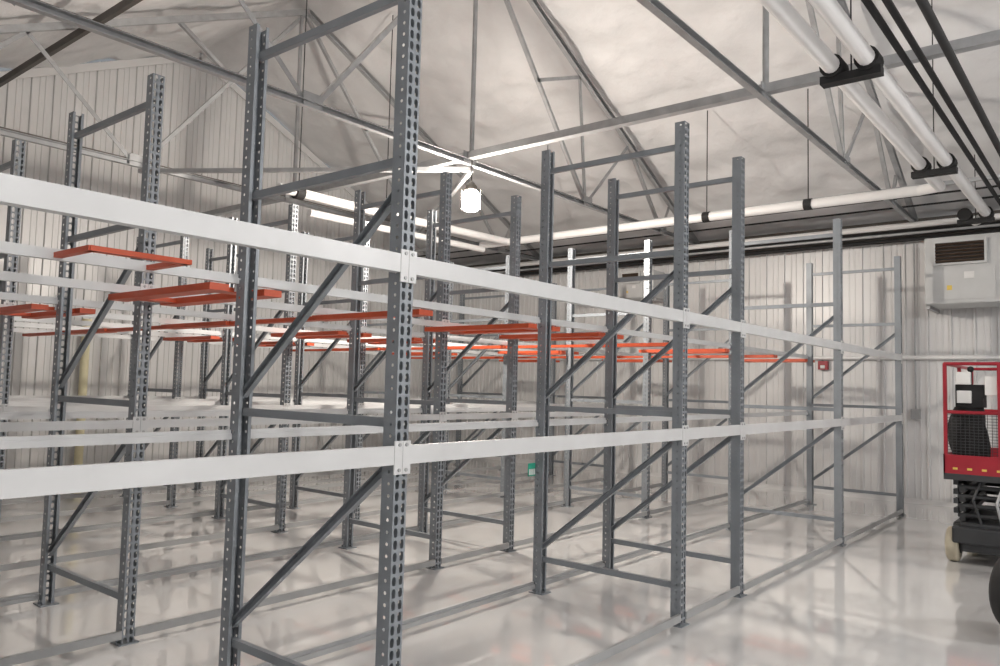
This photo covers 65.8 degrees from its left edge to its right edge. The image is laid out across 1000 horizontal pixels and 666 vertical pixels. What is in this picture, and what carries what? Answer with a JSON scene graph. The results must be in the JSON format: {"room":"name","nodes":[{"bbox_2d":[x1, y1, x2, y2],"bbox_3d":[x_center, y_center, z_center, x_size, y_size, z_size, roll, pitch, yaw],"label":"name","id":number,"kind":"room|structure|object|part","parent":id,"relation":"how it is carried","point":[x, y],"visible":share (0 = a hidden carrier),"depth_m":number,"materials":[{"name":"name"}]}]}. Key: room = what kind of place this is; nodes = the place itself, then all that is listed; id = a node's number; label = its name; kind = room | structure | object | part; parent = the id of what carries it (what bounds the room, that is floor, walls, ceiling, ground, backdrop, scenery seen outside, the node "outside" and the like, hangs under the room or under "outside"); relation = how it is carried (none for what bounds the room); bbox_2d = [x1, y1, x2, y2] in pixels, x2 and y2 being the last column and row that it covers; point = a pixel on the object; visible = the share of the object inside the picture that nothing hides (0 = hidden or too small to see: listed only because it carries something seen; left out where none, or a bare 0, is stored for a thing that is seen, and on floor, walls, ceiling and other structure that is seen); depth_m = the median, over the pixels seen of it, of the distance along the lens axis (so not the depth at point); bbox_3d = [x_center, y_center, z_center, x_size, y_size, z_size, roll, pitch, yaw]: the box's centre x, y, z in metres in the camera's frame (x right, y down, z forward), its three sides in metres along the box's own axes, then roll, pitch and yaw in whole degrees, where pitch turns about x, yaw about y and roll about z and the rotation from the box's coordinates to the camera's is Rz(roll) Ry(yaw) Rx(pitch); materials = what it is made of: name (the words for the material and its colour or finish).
{"room":"warehouse","nodes":[
{"label":"warehouse","id":0,"kind":"room"},
{"bbox_2d":[0,54,436,468],"bbox_3d":[-6.224,-1.370,12.188,0.032,7.276,15.200,-2,-5,39],"label":"wall","id":1,"kind":"structure","parent":0,"point":[42,106],"depth_m":12.89,"materials":[{"name":"white metal"}]},
{"bbox_2d":[74,319,91,464],"bbox_3d":[-6.364,1.012,11.769,0.150,2.460,0.160,-2,-5,39],"label":"drain pipe","id":2,"kind":"object","parent":1,"relation":"attached to","point":[84,361],"visible":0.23,"depth_m":11.74,"materials":[{"name":"beige metal"}]},
{"bbox_2d":[0,53,427,257],"bbox_3d":[-6.160,-2.900,12.271,0.030,4.159,15.251,-2,-5,39],"label":"trim","id":3,"kind":"structure","parent":1,"relation":"attached to","point":[98,66],"depth_m":12.67,"materials":[{"name":"white metal"}]},
{"bbox_2d":[0,458,999,665],"bbox_3d":[0.458,2.127,6.426,17.500,0.150,15.200,-2,-5,39],"label":"floor","id":4,"kind":"structure","parent":0,"point":[892,595],"depth_m":6.12,"materials":[{"name":"grey concrete"}]},
{"bbox_2d":[0,236,506,522],"bbox_3d":[-4.123,0.464,10.551,1.290,3.500,12.090,-2,-5,39],"label":"rack","id":5,"kind":"object","parent":4,"relation":"on","point":[207,307],"visible":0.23,"depth_m":10.50,"materials":[{"name":"metal"}]},
{"bbox_3d":[-4.951,0.436,10.453,0.130,3.500,0.120,-2,-5,39],"label":"upright post","id":6,"kind":"part","parent":5,"relation":"part of","materials":[{"name":"grey metal"}]},
{"bbox_3d":[-4.051,0.409,9.721,0.130,3.500,0.120,-2,-5,39],"label":"upright post","id":7,"kind":"part","parent":5,"relation":"part of","materials":[{"name":"grey metal"}]},
{"bbox_3d":[-4.304,0.506,11.245,0.130,3.500,0.120,-2,-5,39],"label":"upright post","id":8,"kind":"part","parent":5,"relation":"part of","materials":[{"name":"grey metal"}]},
{"bbox_3d":[-3.405,0.479,10.513,0.130,3.500,0.120,-2,-5,39],"label":"upright post","id":9,"kind":"part","parent":5,"relation":"part of","materials":[{"name":"grey metal"}]},
{"bbox_3d":[-0.797,0.884,15.543,0.130,3.500,0.120,-2,-5,39],"label":"upright post","id":10,"kind":"part","parent":5,"relation":"part of","materials":[{"name":"grey metal"}]},
{"bbox_2d":[0,139,609,575],"bbox_3d":[-2.717,0.427,9.507,2.330,3.500,12.245,-2,-5,39],"label":"rack","id":11,"kind":"object","parent":4,"relation":"on","point":[224,403],"visible":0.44,"depth_m":8.85,"materials":[{"name":"grey metal"}]},
{"bbox_3d":[-3.985,0.173,6.214,0.130,3.500,0.120,-2,-5,39],"label":"upright post","id":12,"kind":"part","parent":11,"relation":"part of","materials":[{"name":"grey metal"}]},
{"bbox_3d":[-3.191,0.383,9.021,0.130,3.500,0.120,-2,-5,39],"label":"upright post","id":13,"kind":"part","parent":11,"relation":"part of","materials":[{"name":"grey metal"}]},
{"bbox_3d":[-2.291,0.355,8.289,0.130,3.500,0.120,-2,-5,39],"label":"upright post","id":14,"kind":"part","parent":11,"relation":"part of","materials":[{"name":"grey metal"}]},
{"bbox_3d":[-2.544,0.453,9.813,0.130,3.500,0.120,-2,-5,39],"label":"upright post","id":15,"kind":"part","parent":11,"relation":"part of","materials":[{"name":"grey metal"}]},
{"bbox_3d":[-1.645,0.425,9.081,0.130,3.500,0.120,-2,-5,39],"label":"upright post","id":16,"kind":"part","parent":11,"relation":"part of","materials":[{"name":"grey metal"}]},
{"bbox_3d":[-0.809,0.639,11.938,0.130,3.500,0.120,-2,-5,39],"label":"upright post","id":17,"kind":"part","parent":11,"relation":"part of","materials":[{"name":"grey metal"}]},
{"bbox_3d":[0.090,0.612,11.207,0.130,3.500,0.120,-2,-5,39],"label":"upright post","id":18,"kind":"part","parent":11,"relation":"part of","materials":[{"name":"grey metal"}]},
{"bbox_3d":[0.964,0.831,14.110,0.130,3.500,0.120,-2,-5,39],"label":"upright post","id":19,"kind":"part","parent":11,"relation":"part of","materials":[{"name":"grey metal"}]},
{"bbox_3d":[1.863,0.803,13.378,0.130,3.500,0.120,-2,-5,39],"label":"upright post","id":20,"kind":"part","parent":11,"relation":"part of","materials":[{"name":"grey metal"}]},
{"bbox_2d":[0,73,730,665],"bbox_3d":[-0.957,0.374,8.074,2.330,3.500,12.245,-2,-5,39],"label":"rack","id":21,"kind":"object","parent":4,"relation":"on","point":[137,421],"visible":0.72,"depth_m":6.48,"materials":[{"name":"metal"}]},
{"bbox_3d":[-3.124,0.146,5.513,0.130,3.500,0.120,-2,-5,39],"label":"upright post","id":22,"kind":"part","parent":21,"relation":"part of","materials":[{"name":"grey metal"}]},
{"bbox_3d":[-2.225,0.119,4.782,0.130,3.500,0.120,-2,-5,39],"label":"upright post","id":23,"kind":"part","parent":21,"relation":"part of","materials":[{"name":"grey metal"}]},
{"bbox_3d":[-1.430,0.329,7.589,0.130,3.500,0.120,-2,-5,39],"label":"upright post","id":24,"kind":"part","parent":21,"relation":"part of","materials":[{"name":"grey metal"}]},
{"bbox_3d":[-0.784,0.399,8.381,0.130,3.500,0.120,-2,-5,39],"label":"upright post","id":25,"kind":"part","parent":21,"relation":"part of","materials":[{"name":"grey metal"}]},
{"bbox_3d":[-0.531,0.302,6.857,0.130,3.500,0.120,-2,-5,39],"label":"upright post","id":26,"kind":"part","parent":21,"relation":"part of","materials":[{"name":"grey metal"}]},
{"bbox_3d":[0.116,0.371,7.649,0.130,3.500,0.120,-2,-5,39],"label":"upright post","id":27,"kind":"part","parent":21,"relation":"part of","materials":[{"name":"grey metal"}]},
{"bbox_3d":[0.951,0.586,10.506,0.130,3.500,0.120,-2,-5,39],"label":"upright post","id":28,"kind":"part","parent":21,"relation":"part of","materials":[{"name":"grey metal"}]},
{"bbox_3d":[1.851,0.558,9.774,0.130,3.500,0.120,-2,-5,39],"label":"upright post","id":29,"kind":"part","parent":21,"relation":"part of","materials":[{"name":"grey metal"}]},
{"bbox_3d":[2.724,0.777,12.678,0.130,3.500,0.120,-2,-5,39],"label":"upright post","id":30,"kind":"part","parent":21,"relation":"part of","materials":[{"name":"grey metal"}]},
{"bbox_2d":[0,0,905,665],"bbox_3d":[0.816,0.320,6.633,2.360,3.500,12.245,-2,-5,39],"label":"rack","id":31,"kind":"object","parent":4,"relation":"on","point":[395,457],"visible":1,"depth_m":4.15,"materials":[{"name":"grey metal"}]},
{"bbox_3d":[-1.341,0.092,4.062,0.130,3.500,0.120,-2,-5,39],"label":"upright post","id":32,"kind":"part","parent":31,"relation":"part of","materials":[{"name":"grey metal"}]},
{"bbox_3d":[-0.441,0.065,3.330,0.130,3.500,0.120,-2,-5,39],"label":"upright post","id":33,"kind":"part","parent":31,"relation":"part of","materials":[{"name":"grey metal"}]},
{"bbox_3d":[0.353,0.275,6.138,0.130,3.500,0.120,-2,-5,39],"label":"upright post","id":34,"kind":"part","parent":31,"relation":"part of","materials":[{"name":"grey metal"}]},
{"bbox_3d":[1.000,0.344,6.930,0.130,3.500,0.120,-2,-5,39],"label":"upright post","id":35,"kind":"part","parent":31,"relation":"part of","materials":[{"name":"grey metal"}]},
{"bbox_3d":[1.253,0.247,5.406,0.130,3.500,0.120,-2,-5,39],"label":"upright post","id":36,"kind":"part","parent":31,"relation":"part of","materials":[{"name":"grey metal"}]},
{"bbox_3d":[2.735,0.531,9.055,0.130,3.500,0.120,-2,-5,39],"label":"upright post","id":37,"kind":"part","parent":31,"relation":"part of","materials":[{"name":"grey metal"}]},
{"bbox_3d":[1.899,0.317,6.198,0.130,3.500,0.120,-2,-5,39],"label":"upright post","id":38,"kind":"part","parent":31,"relation":"part of","materials":[{"name":"grey metal"}]},
{"bbox_3d":[4.508,0.722,11.227,0.130,3.500,0.120,-2,-5,39],"label":"upright post","id":39,"kind":"part","parent":31,"relation":"part of","materials":[{"name":"grey metal"}]},
{"bbox_3d":[3.634,0.504,8.323,0.130,3.500,0.120,-2,-5,39],"label":"upright post","id":40,"kind":"part","parent":31,"relation":"part of","materials":[{"name":"grey metal"}]},
{"bbox_3d":[5.407,0.695,10.495,0.130,3.500,0.120,-2,-5,39],"label":"upright post","id":41,"kind":"part","parent":31,"relation":"part of","materials":[{"name":"grey metal"}]},
{"bbox_2d":[943,362,999,560],"bbox_3d":[5.139,1.297,7.924,0.804,1.937,1.690,-2,-5,39],"label":"scissor lift","id":42,"kind":"object","parent":4,"relation":"on","point":[973,465],"visible":1,"depth_m":7.43,"materials":[{"name":"metal"}]},
{"bbox_2d":[989,557,999,623],"bbox_3d":[3.532,1.718,5.117,0.640,0.640,0.230,3,-4,-17],"label":"tire","id":43,"kind":"object","parent":4,"relation":"on","point":[994,582],"visible":1,"depth_m":5.05,"materials":[{"name":"black rubber"}]},
{"bbox_2d":[0,0,999,265],"bbox_3d":[0.590,-3.241,6.790,17.500,4.161,15.200,-2,-5,39],"label":"ceiling","id":44,"kind":"structure","parent":0,"point":[635,61],"depth_m":11.50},
{"bbox_2d":[0,9,538,260],"bbox_3d":[-3.832,-2.897,10.325,0.105,4.078,14.964,-2,-5,39],"label":"roof truss","id":45,"kind":"object","parent":44,"relation":"attached to","point":[134,160],"visible":0.6,"depth_m":10.40,"materials":[{"name":"metal"}]},
{"bbox_2d":[2,0,699,244],"bbox_3d":[-1.157,-2.978,8.148,0.105,4.078,14.964,-2,-5,39],"label":"roof truss","id":46,"kind":"object","parent":44,"relation":"attached to","point":[306,99],"visible":0.85,"depth_m":8.98,"materials":[{"name":"metal"}]},
{"bbox_2d":[138,167,473,232],"bbox_3d":[-1.586,-1.873,10.284,3.507,0.050,4.840,-2,-5,39],"label":"cross bracing","id":47,"kind":"object","parent":46,"relation":"attached to","point":[466,170],"visible":0.73,"depth_m":9.33,"materials":[{"name":"metal"}]},
{"bbox_2d":[276,0,999,252],"bbox_3d":[-0.246,-3.276,7.508,7.900,3.137,13.850,-2,-5,39],"label":"pipes","id":48,"kind":"object","parent":44,"relation":"attached to","point":[835,71],"visible":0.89,"depth_m":6.85,"materials":[{"name":"white metal"},{"name":"black rubber"}]},
{"bbox_2d":[636,0,917,221],"bbox_3d":[1.558,-3.061,5.940,0.105,4.078,14.964,-2,-5,39],"label":"roof truss","id":49,"kind":"object","parent":44,"relation":"attached to","point":[655,7],"visible":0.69,"depth_m":7.96,"materials":[{"name":"metal"}]},
{"bbox_3d":[4.233,-3.143,3.763,0.105,4.078,14.964,-2,-5,39],"label":"roof truss","id":50,"kind":"object","parent":44,"relation":"attached to","visible":0},
{"bbox_2d":[0,0,142,86],"bbox_3d":[-0.540,-3.592,5.415,17.300,0.090,0.050,-2,-5,39],"label":"beam","id":51,"kind":"structure","parent":50,"relation":"attached to","point":[122,6],"depth_m":9.12,"materials":[{"name":"metal"}]},
{"bbox_2d":[202,29,999,215],"bbox_3d":[1.353,-2.132,7.687,17.300,0.080,0.090,-2,-5,39],"label":"ceiling beam","id":52,"kind":"structure","parent":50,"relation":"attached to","point":[988,39],"depth_m":7.52,"materials":[{"name":"metal"}]},
{"bbox_2d":[461,160,480,211],"bbox_3d":[-0.332,-1.706,8.960,0.196,0.600,0.226,-2,-5,39],"label":"pendant lamp","id":53,"kind":"object","parent":52,"relation":"hanging from","point":[470,196],"visible":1,"depth_m":8.88,"materials":[{"name":"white glass"}]},
{"bbox_3d":[-0.336,-1.527,8.948,0.190,0.240,0.190,-2,-5,39],"label":"glass globe","id":54,"kind":"part","parent":53,"relation":"part of","materials":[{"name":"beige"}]},
{"bbox_2d":[414,174,999,260],"bbox_3d":[4.348,-1.795,11.355,17.300,0.059,1.034,-2,-5,39],"label":"bar","id":55,"kind":"object","parent":50,"relation":"attached to","point":[972,179],"visible":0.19,"depth_m":11.57,"materials":[{"name":"metal"}]},
{"bbox_2d":[471,213,999,275],"bbox_3d":[4.880,-1.468,12.552,16.200,0.264,0.250,-2,-5,39],"label":"pipe","id":56,"kind":"object","parent":50,"relation":"attached to","point":[996,224],"visible":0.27,"depth_m":12.37,"materials":[{"name":"metal"}]},
{"bbox_2d":[436,209,999,505],"bbox_3d":[5.297,0.423,12.438,17.500,4.300,0.032,-2,-5,39],"label":"wall","id":57,"kind":"structure","parent":0,"point":[776,278],"depth_m":12.71,"materials":[{"name":"white metal"}]},
{"bbox_2d":[620,270,664,301],"bbox_3d":[2.645,-0.845,14.298,0.700,0.550,0.636,-2,-5,39],"label":"heater","id":58,"kind":"object","parent":57,"relation":"attached to","point":[634,290],"visible":0.65,"depth_m":14.10,"materials":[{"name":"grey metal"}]},
{"bbox_2d":[480,456,957,507],"bbox_3d":[5.229,2.531,12.275,17.500,0.070,0.017,-2,-5,39],"label":"baseboard","id":59,"kind":"structure","parent":57,"relation":"attached to","point":[761,485],"depth_m":12.73,"materials":[{"name":"white metal"}]},
{"bbox_2d":[451,355,999,360],"bbox_3d":[4.952,0.409,12.648,16.300,0.100,0.115,-2,-5,39],"label":"pipe","id":60,"kind":"object","parent":57,"relation":"attached to","point":[923,357],"visible":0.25,"depth_m":11.93,"materials":[{"name":"metal"}]},
{"bbox_2d":[466,210,999,273],"bbox_3d":[5.295,-1.567,12.511,17.500,0.280,0.127,-2,-5,39],"label":"trim","id":61,"kind":"structure","parent":57,"relation":"attached to","point":[995,211],"depth_m":12.75,"materials":[{"name":"metal"}]},
{"bbox_2d":[818,361,828,369],"bbox_3d":[5.198,0.520,12.431,0.150,0.140,0.085,-2,-5,39],"label":"fire alarm box","id":62,"kind":"object","parent":57,"relation":"attached to","point":[822,365],"visible":1,"depth_m":12.40,"materials":[{"name":"red paint"}]},
{"bbox_2d":[911,244,920,418],"bbox_3d":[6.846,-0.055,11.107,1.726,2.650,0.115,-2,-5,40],"label":"conduit","id":63,"kind":"object","parent":57,"relation":"attached to","point":[915,413],"visible":1,"depth_m":11.62,"materials":[{"name":"metal"}]},
{"bbox_2d":[924,232,999,312],"bbox_3d":[6.703,-0.830,10.822,1.220,0.990,0.886,-2,-5,39],"label":"heater","id":64,"kind":"object","parent":57,"relation":"attached to","point":[963,271],"visible":1,"depth_m":10.62,"materials":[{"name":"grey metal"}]}
]}

